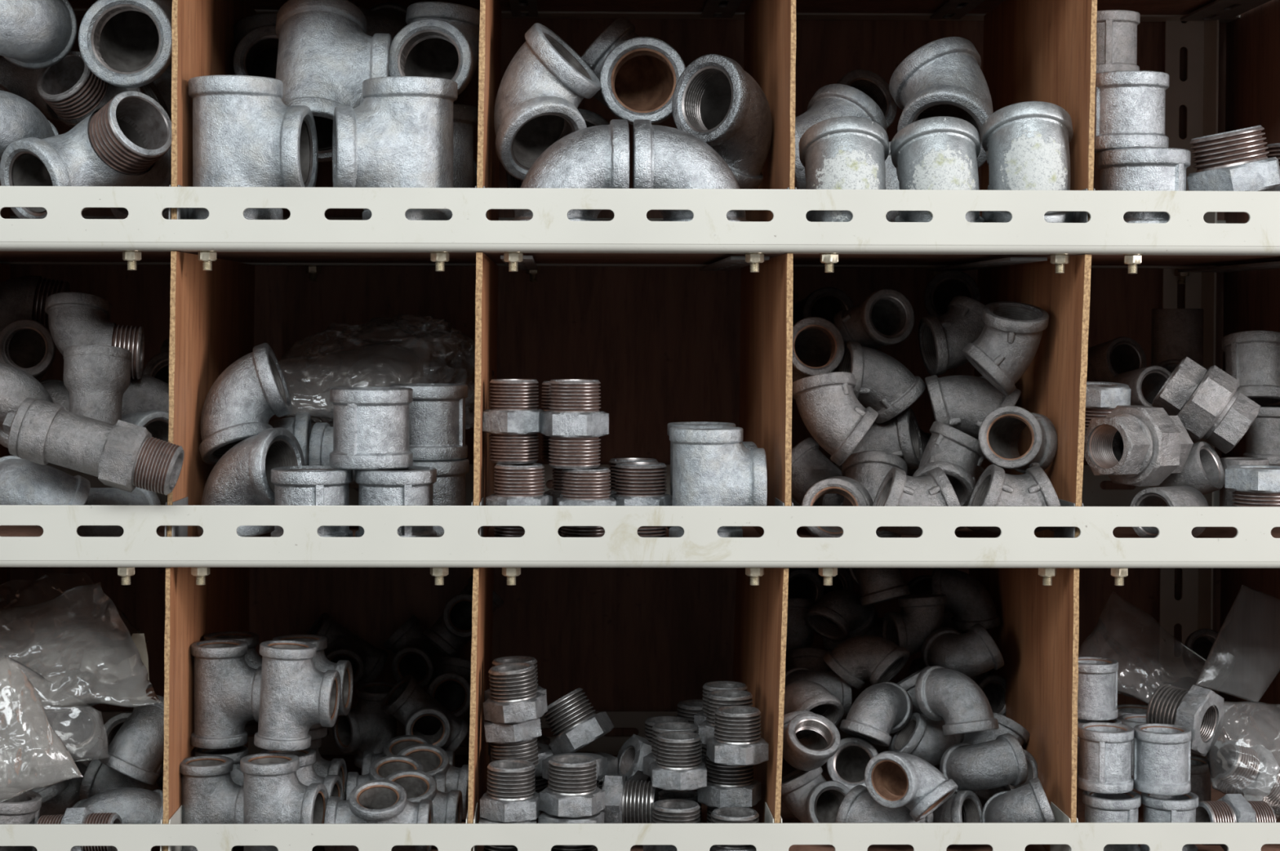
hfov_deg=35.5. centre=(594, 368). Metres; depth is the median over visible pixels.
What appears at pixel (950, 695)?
pipe elbow
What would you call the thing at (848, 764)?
pipe elbow
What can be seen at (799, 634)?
pipe elbow
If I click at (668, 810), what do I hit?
bushing
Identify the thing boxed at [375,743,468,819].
pipe tee
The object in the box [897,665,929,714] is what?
pipe elbow
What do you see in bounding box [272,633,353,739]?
pipe tee
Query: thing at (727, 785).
bushing
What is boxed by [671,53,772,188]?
pipe elbow
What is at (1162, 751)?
coupling
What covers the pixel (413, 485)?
coupling
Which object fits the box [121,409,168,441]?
pipe elbow
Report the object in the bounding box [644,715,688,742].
bushing
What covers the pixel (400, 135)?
pipe tee
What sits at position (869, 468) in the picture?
pipe bend
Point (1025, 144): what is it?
pipe bend
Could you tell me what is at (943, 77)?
pipe bend
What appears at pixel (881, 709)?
pipe elbow
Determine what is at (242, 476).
pipe elbow
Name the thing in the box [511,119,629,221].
pipe elbow
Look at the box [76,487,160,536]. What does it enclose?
pipe elbow
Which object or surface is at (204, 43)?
divider
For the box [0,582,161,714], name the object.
plastic bag
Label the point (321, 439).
pipe elbow
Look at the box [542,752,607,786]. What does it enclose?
bushing
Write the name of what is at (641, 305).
shelving unit
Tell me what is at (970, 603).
pipe elbow
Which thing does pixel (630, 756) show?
bushing
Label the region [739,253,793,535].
divider
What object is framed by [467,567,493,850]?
divider
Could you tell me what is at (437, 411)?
coupling
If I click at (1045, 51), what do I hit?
divider
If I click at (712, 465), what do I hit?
pipe tee
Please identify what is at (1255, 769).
hex nipple
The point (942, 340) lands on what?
pipe bend
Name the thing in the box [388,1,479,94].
pipe elbow
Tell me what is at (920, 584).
pipe elbow
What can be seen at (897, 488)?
pipe bend
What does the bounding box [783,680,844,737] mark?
pipe elbow
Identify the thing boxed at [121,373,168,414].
pipe elbow
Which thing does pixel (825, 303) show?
pipe bend
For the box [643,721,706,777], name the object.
bushing
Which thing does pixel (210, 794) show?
pipe tee
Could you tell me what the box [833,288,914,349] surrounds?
pipe bend
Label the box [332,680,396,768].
pipe tee
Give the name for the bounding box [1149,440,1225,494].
coupling
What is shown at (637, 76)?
pipe elbow
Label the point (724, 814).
bushing
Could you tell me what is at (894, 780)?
pipe elbow
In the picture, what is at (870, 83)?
pipe bend
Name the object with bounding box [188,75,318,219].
pipe tee
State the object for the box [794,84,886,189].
pipe bend
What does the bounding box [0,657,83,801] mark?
plastic bag
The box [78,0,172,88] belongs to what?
pipe elbow
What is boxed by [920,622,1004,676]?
pipe elbow
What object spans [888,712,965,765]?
pipe elbow
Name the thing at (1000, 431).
pipe bend
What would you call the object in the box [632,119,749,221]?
pipe elbow
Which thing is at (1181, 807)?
coupling
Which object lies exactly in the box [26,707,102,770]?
pipe elbow
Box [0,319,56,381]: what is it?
pipe elbow
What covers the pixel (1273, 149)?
bushing
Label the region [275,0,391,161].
pipe tee
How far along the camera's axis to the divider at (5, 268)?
1.87 m
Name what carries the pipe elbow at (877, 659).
on the pipe elbow at (830, 680)
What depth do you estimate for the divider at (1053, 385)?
1.58 m
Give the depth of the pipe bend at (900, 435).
1.66 m
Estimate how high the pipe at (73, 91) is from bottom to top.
0.068 m
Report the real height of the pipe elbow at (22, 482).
0.063 m
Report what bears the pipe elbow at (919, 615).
on the pipe elbow
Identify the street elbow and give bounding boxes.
[0,49,75,120]
[0,275,70,331]
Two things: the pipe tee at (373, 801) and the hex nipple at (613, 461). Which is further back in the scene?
the hex nipple at (613, 461)
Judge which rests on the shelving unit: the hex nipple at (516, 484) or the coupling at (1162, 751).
the hex nipple at (516, 484)
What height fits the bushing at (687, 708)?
0.041 m
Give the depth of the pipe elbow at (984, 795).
1.63 m
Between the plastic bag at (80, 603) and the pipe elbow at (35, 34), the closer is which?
the pipe elbow at (35, 34)
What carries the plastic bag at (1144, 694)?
on the coupling at (1123, 708)
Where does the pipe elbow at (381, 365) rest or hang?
in the plastic bag at (384, 322)
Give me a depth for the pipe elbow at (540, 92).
1.58 m
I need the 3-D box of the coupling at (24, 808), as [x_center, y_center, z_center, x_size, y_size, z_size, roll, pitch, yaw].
[-0.453,0.353,1.538,0.055,0.057,0.050,0,1,-1]
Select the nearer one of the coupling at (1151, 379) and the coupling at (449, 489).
the coupling at (449, 489)
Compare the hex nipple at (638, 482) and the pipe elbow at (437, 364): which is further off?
the pipe elbow at (437, 364)
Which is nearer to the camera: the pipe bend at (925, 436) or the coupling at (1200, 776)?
the coupling at (1200, 776)
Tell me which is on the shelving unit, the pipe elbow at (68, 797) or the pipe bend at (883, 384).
the pipe elbow at (68, 797)
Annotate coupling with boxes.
[0,786,41,850]
[62,344,132,424]
[271,465,352,536]
[329,386,413,469]
[355,465,436,537]
[389,382,467,461]
[413,457,469,537]
[1076,718,1121,776]
[1076,721,1133,793]
[1077,656,1118,720]
[1082,790,1141,850]
[1086,336,1146,382]
[1093,70,1168,153]
[1095,147,1191,222]
[1096,9,1140,73]
[1111,364,1171,406]
[1116,703,1147,718]
[1118,713,1146,778]
[1129,484,1208,537]
[1133,723,1191,795]
[1140,791,1198,850]
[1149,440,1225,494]
[1151,308,1204,365]
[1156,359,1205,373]
[1190,755,1211,801]
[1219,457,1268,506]
[1222,329,1279,404]
[1243,404,1279,465]
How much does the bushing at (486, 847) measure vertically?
0.040 m
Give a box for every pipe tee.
[179,755,244,850]
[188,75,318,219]
[191,639,262,748]
[194,745,248,848]
[204,631,262,735]
[232,13,279,79]
[240,751,328,850]
[253,640,341,751]
[260,747,343,850]
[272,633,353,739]
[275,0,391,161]
[306,612,387,684]
[308,737,346,799]
[324,779,433,850]
[332,75,457,220]
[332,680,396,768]
[346,755,445,799]
[347,0,407,40]
[361,734,454,774]
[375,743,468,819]
[381,674,469,751]
[383,615,448,688]
[383,768,462,822]
[422,575,503,657]
[426,656,471,746]
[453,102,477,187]
[666,421,757,528]
[668,425,767,537]
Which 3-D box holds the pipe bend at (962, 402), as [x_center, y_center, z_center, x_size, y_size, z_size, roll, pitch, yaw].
[0.311,0.035,1.647,0.078,0.059,0.055,0,1,8]
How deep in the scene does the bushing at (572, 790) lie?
1.52 m
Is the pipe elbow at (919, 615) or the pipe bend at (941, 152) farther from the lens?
the pipe elbow at (919, 615)
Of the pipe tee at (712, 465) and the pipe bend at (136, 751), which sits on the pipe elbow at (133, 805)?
the pipe bend at (136, 751)
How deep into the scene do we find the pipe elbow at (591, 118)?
1.70 m
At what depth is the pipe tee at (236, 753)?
1.59 m
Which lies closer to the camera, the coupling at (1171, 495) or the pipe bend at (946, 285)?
the coupling at (1171, 495)
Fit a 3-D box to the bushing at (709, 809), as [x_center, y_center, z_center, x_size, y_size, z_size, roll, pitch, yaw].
[0.107,0.363,1.581,0.051,0.040,0.044,0,1,-1]
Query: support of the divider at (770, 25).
on the shelving unit
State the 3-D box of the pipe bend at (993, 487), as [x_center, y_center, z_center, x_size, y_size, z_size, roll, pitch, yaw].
[0.324,0.101,1.547,0.075,0.054,0.052,0,1,-1]
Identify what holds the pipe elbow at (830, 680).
on the pipe elbow at (801, 695)
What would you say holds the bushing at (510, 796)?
on the bushing at (486, 847)
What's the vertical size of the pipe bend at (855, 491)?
0.052 m
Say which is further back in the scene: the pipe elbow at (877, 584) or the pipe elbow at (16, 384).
the pipe elbow at (877, 584)
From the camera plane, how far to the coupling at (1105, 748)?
1.54 m
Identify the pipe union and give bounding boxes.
[1084,404,1193,486]
[1151,356,1260,453]
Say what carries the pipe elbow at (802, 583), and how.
on the pipe elbow at (799, 634)
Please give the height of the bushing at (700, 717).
0.040 m
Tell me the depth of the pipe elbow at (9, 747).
1.58 m
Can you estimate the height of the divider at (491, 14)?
0.232 m
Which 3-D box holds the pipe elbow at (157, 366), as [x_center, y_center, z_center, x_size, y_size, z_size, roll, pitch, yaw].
[-0.353,0.004,1.717,0.052,0.060,0.083,0,1,8]
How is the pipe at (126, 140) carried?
on the shelving unit
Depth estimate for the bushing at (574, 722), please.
1.62 m
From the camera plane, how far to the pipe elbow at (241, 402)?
1.59 m
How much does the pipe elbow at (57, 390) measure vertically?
0.065 m
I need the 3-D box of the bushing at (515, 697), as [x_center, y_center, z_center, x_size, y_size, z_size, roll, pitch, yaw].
[-0.062,0.254,1.574,0.052,0.044,0.044,0,1,-11]
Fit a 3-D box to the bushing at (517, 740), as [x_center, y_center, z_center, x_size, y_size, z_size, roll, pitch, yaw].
[-0.065,0.295,1.581,0.045,0.044,0.051,0,1,-6]
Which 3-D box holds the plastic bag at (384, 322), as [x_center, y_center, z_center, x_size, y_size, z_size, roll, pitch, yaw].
[-0.182,0.004,1.743,0.190,0.104,0.117,0,1,-1]
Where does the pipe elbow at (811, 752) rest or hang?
on the pipe elbow at (811, 798)
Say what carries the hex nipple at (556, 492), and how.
on the shelving unit
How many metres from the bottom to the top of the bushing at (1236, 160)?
0.059 m
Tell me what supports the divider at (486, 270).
on the shelving unit
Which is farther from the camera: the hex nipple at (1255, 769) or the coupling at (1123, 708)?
the coupling at (1123, 708)
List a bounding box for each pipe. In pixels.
[0,90,171,218]
[2,396,184,494]
[36,51,171,128]
[44,291,144,378]
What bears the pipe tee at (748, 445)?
on the shelving unit
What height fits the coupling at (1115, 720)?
0.046 m
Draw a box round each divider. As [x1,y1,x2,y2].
[0,55,9,218]
[0,263,10,457]
[0,566,7,737]
[162,567,249,850]
[167,250,254,536]
[171,0,256,219]
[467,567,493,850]
[473,252,497,537]
[476,0,502,220]
[732,567,788,822]
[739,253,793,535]
[743,0,795,221]
[968,567,1079,850]
[973,253,1091,537]
[980,0,1097,222]
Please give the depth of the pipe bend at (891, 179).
1.63 m
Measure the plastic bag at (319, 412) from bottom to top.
0.085 m
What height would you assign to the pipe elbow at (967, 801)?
0.051 m
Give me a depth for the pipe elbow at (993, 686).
1.75 m
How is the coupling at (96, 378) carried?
on the pipe elbow at (156, 421)
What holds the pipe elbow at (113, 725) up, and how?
on the shelving unit
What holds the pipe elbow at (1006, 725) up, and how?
on the pipe elbow
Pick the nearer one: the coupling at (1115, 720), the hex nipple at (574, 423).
the hex nipple at (574, 423)
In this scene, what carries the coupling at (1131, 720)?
on the coupling at (1200, 776)
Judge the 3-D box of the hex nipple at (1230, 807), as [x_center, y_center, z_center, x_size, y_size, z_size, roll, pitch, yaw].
[0.497,0.353,1.558,0.058,0.045,0.040,0,1,-16]
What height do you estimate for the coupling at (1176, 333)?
0.051 m
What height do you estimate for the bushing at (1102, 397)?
0.039 m
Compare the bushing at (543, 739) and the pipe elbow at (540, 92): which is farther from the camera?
the bushing at (543, 739)
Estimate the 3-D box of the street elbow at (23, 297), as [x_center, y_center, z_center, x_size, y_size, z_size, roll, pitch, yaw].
[-0.501,-0.047,1.733,0.094,0.068,0.056,0,1,3]
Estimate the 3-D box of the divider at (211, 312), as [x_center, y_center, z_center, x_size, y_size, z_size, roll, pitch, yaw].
[-0.321,0.023,1.696,0.008,0.232,0.388,0,1,-1]
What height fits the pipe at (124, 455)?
0.072 m
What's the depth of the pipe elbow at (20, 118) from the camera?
1.54 m
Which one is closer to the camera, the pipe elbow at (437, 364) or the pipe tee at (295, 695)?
the pipe tee at (295, 695)
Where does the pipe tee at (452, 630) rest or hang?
on the pipe tee at (451, 688)
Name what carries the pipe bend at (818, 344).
on the pipe bend at (810, 466)
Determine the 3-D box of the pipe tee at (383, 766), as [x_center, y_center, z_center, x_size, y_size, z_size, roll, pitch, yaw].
[-0.162,0.347,1.635,0.081,0.057,0.052,0,1,-4]
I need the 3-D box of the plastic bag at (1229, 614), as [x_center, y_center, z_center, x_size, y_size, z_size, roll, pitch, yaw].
[0.552,0.230,1.676,0.117,0.094,0.033,-1,2,-30]
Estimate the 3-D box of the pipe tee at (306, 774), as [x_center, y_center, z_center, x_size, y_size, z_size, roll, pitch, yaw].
[-0.234,0.342,1.583,0.062,0.079,0.044,0,1,8]
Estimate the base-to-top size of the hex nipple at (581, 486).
0.064 m
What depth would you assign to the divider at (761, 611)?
1.61 m
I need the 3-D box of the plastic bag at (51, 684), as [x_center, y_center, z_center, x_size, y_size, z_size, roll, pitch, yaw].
[-0.422,0.268,1.562,0.082,0.087,0.025,0,1,-1]
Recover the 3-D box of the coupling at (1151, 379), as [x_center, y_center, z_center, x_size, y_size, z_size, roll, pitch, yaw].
[0.465,0.020,1.696,0.040,0.046,0.052,0,1,-17]
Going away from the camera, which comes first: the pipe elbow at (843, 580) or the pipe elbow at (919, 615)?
the pipe elbow at (919, 615)
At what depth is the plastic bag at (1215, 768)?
1.61 m
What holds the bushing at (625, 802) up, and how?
on the shelving unit
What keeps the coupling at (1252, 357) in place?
on the coupling at (1263, 436)
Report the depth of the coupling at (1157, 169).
1.51 m
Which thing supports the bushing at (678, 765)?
on the bushing at (668, 810)
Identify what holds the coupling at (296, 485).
on the shelving unit
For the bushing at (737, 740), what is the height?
0.039 m
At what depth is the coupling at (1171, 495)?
1.54 m
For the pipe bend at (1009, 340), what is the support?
on the pipe bend at (1000, 431)
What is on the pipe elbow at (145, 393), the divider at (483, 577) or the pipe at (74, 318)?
the pipe at (74, 318)
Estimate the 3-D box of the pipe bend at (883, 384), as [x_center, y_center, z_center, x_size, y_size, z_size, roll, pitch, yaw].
[0.239,0.011,1.661,0.071,0.068,0.052,0,1,-8]
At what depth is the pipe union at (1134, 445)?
1.54 m
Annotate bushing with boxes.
[479,817,536,850]
[480,759,542,822]
[483,662,547,723]
[483,717,542,767]
[484,655,546,701]
[488,716,550,755]
[490,742,552,792]
[537,810,604,850]
[539,753,604,817]
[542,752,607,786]
[543,687,613,754]
[574,751,617,789]
[600,773,658,822]
[617,733,663,791]
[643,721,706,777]
[643,798,700,850]
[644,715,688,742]
[650,730,706,790]
[658,789,703,822]
[676,698,703,751]
[693,680,747,733]
[696,743,706,791]
[697,751,761,808]
[698,688,752,745]
[706,705,768,765]
[706,805,753,822]
[709,806,759,850]
[1084,381,1130,431]
[1146,684,1224,755]
[1186,124,1279,191]
[1225,464,1279,506]
[1258,142,1279,191]
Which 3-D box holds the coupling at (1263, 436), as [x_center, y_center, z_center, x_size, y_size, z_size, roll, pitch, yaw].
[0.551,0.053,1.627,0.045,0.047,0.044,0,1,-21]
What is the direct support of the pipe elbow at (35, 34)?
on the pipe elbow at (20, 118)
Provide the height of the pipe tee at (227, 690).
0.080 m
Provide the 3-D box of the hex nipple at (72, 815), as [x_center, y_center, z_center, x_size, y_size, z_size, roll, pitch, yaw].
[-0.395,0.358,1.529,0.062,0.048,0.043,0,1,5]
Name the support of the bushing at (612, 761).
on the shelving unit
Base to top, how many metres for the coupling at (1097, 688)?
0.045 m
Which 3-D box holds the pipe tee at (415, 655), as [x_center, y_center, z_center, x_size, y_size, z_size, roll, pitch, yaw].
[-0.163,0.276,1.898,0.081,0.080,0.060,0,1,8]
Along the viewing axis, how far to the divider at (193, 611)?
1.57 m
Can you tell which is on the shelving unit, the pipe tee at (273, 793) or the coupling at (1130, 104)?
the pipe tee at (273, 793)
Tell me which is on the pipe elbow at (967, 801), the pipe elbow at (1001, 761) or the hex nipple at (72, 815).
the pipe elbow at (1001, 761)
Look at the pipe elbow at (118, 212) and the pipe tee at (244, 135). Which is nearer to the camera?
the pipe tee at (244, 135)
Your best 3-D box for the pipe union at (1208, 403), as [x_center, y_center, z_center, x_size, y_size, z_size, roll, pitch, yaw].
[0.487,0.029,1.594,0.080,0.077,0.062,0,1,-3]
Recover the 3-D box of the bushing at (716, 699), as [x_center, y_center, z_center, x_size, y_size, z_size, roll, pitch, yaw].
[0.108,0.279,1.597,0.050,0.040,0.044,0,1,-11]
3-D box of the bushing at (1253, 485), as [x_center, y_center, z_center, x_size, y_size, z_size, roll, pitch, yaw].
[0.516,0.095,1.546,0.052,0.037,0.060,1,2,24]
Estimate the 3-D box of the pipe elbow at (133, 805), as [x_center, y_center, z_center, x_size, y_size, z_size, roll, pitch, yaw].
[-0.373,0.355,1.575,0.084,0.053,0.050,0,1,-4]
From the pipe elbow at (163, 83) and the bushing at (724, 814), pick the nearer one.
the bushing at (724, 814)
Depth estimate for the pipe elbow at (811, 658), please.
1.74 m
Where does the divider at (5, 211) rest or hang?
on the shelving unit
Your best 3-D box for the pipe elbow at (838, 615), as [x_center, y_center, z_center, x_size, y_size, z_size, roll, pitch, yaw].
[0.216,0.215,1.751,0.041,0.045,0.073,2,2,44]
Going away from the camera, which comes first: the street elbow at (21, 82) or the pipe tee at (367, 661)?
the street elbow at (21, 82)
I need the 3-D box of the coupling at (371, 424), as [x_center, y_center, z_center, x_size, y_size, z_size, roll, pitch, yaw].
[-0.173,0.045,1.546,0.064,0.061,0.064,1,2,23]
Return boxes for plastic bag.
[0,573,148,662]
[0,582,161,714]
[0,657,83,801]
[4,654,108,768]
[280,314,493,429]
[284,333,433,419]
[1078,601,1211,703]
[1195,584,1279,701]
[1206,701,1279,819]
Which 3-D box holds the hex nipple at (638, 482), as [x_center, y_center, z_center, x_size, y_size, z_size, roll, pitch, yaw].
[0.036,0.108,1.568,0.054,0.068,0.047,0,1,-1]
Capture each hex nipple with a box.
[32,807,122,850]
[482,378,544,463]
[485,462,552,537]
[540,378,608,468]
[541,380,551,462]
[544,466,599,536]
[555,466,616,537]
[608,457,657,494]
[608,461,672,537]
[1195,793,1276,850]
[1216,739,1279,800]
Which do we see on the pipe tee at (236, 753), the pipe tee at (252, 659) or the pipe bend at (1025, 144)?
the pipe tee at (252, 659)
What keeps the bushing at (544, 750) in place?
on the shelving unit
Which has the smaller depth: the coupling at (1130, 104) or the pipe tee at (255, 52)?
the coupling at (1130, 104)
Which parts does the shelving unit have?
panel, rail, rail, rail, rail, rail, rail, rail, post, panel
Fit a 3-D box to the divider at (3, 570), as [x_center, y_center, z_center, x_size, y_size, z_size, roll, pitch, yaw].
[-0.555,0.261,1.698,0.007,0.234,0.388,0,1,-1]
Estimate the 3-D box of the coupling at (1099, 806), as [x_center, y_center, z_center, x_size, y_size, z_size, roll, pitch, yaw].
[0.402,0.354,1.554,0.044,0.049,0.044,-1,2,-29]
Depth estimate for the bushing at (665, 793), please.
1.61 m
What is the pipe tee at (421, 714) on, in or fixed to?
on the shelving unit
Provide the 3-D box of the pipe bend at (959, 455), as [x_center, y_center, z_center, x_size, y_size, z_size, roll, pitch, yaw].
[0.286,0.079,1.598,0.051,0.074,0.071,1,2,41]
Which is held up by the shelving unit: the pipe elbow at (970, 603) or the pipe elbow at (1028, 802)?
the pipe elbow at (1028, 802)
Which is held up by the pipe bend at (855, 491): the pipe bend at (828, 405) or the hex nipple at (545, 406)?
the pipe bend at (828, 405)
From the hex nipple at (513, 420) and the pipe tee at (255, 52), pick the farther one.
the pipe tee at (255, 52)
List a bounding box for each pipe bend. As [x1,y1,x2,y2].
[79,745,163,799]
[98,694,164,784]
[791,316,844,382]
[791,371,878,465]
[791,437,844,506]
[792,287,853,325]
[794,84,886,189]
[798,115,889,222]
[801,475,873,537]
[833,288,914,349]
[836,69,897,128]
[836,341,925,422]
[841,450,906,537]
[850,407,923,469]
[871,466,964,535]
[874,421,931,476]
[884,141,899,222]
[888,36,993,168]
[889,115,984,222]
[912,421,986,506]
[918,295,985,375]
[924,270,980,317]
[924,374,1021,439]
[961,301,1048,395]
[966,466,987,532]
[967,464,1062,533]
[977,405,1057,473]
[980,101,1074,222]
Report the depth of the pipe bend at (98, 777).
1.61 m
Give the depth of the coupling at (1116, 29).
1.54 m
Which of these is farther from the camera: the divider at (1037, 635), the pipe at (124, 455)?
the divider at (1037, 635)
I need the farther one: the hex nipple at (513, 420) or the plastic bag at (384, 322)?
the plastic bag at (384, 322)
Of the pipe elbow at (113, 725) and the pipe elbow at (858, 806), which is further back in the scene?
the pipe elbow at (113, 725)
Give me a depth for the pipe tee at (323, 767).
1.63 m
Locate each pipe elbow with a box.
[0,0,77,69]
[0,89,58,186]
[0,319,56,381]
[0,362,53,448]
[0,455,90,530]
[0,737,68,803]
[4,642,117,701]
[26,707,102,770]
[39,378,69,411]
[39,753,92,817]
[71,786,163,848]
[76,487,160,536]
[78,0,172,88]
[97,711,163,786]
[110,207,168,219]
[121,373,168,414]
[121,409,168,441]
[142,338,169,383]
[153,60,172,119]
[196,426,305,536]
[199,342,292,464]
[268,412,311,465]
[308,422,359,492]
[343,343,419,386]
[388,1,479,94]
[407,326,475,383]
[493,22,600,180]
[506,108,609,212]
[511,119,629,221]
[581,16,685,124]
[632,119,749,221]
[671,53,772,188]
[781,766,849,822]
[782,710,840,770]
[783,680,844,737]
[785,597,816,671]
[785,666,852,715]
[786,647,831,671]
[787,568,823,601]
[804,588,877,640]
[810,567,853,595]
[822,617,883,650]
[822,635,910,688]
[826,736,877,790]
[835,784,933,822]
[840,681,912,746]
[848,567,910,605]
[864,751,957,821]
[881,594,946,655]
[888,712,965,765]
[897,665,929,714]
[902,574,968,633]
[909,657,991,675]
[915,665,999,735]
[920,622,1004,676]
[931,567,999,630]
[933,790,982,822]
[939,733,1027,793]
[962,711,1030,745]
[969,673,1005,715]
[976,748,1038,807]
[982,777,1056,822]
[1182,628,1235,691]
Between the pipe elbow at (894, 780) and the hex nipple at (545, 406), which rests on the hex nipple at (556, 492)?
the hex nipple at (545, 406)
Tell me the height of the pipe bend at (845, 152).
0.098 m
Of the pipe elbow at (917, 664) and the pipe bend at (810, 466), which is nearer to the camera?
the pipe bend at (810, 466)
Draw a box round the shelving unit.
[0,0,1279,850]
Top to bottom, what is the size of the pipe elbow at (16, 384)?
0.075 m
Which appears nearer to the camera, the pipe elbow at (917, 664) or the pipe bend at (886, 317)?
the pipe bend at (886, 317)
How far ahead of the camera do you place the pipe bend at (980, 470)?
1.64 m
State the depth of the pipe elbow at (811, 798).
1.61 m
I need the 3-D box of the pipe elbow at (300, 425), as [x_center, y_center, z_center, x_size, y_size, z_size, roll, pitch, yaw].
[-0.271,0.077,1.663,0.086,0.083,0.066,0,1,11]
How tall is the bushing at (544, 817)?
0.042 m
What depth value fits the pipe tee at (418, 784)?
1.59 m
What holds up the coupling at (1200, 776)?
on the shelving unit
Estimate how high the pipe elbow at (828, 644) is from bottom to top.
0.044 m
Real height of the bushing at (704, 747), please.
0.041 m
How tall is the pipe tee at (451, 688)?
0.085 m

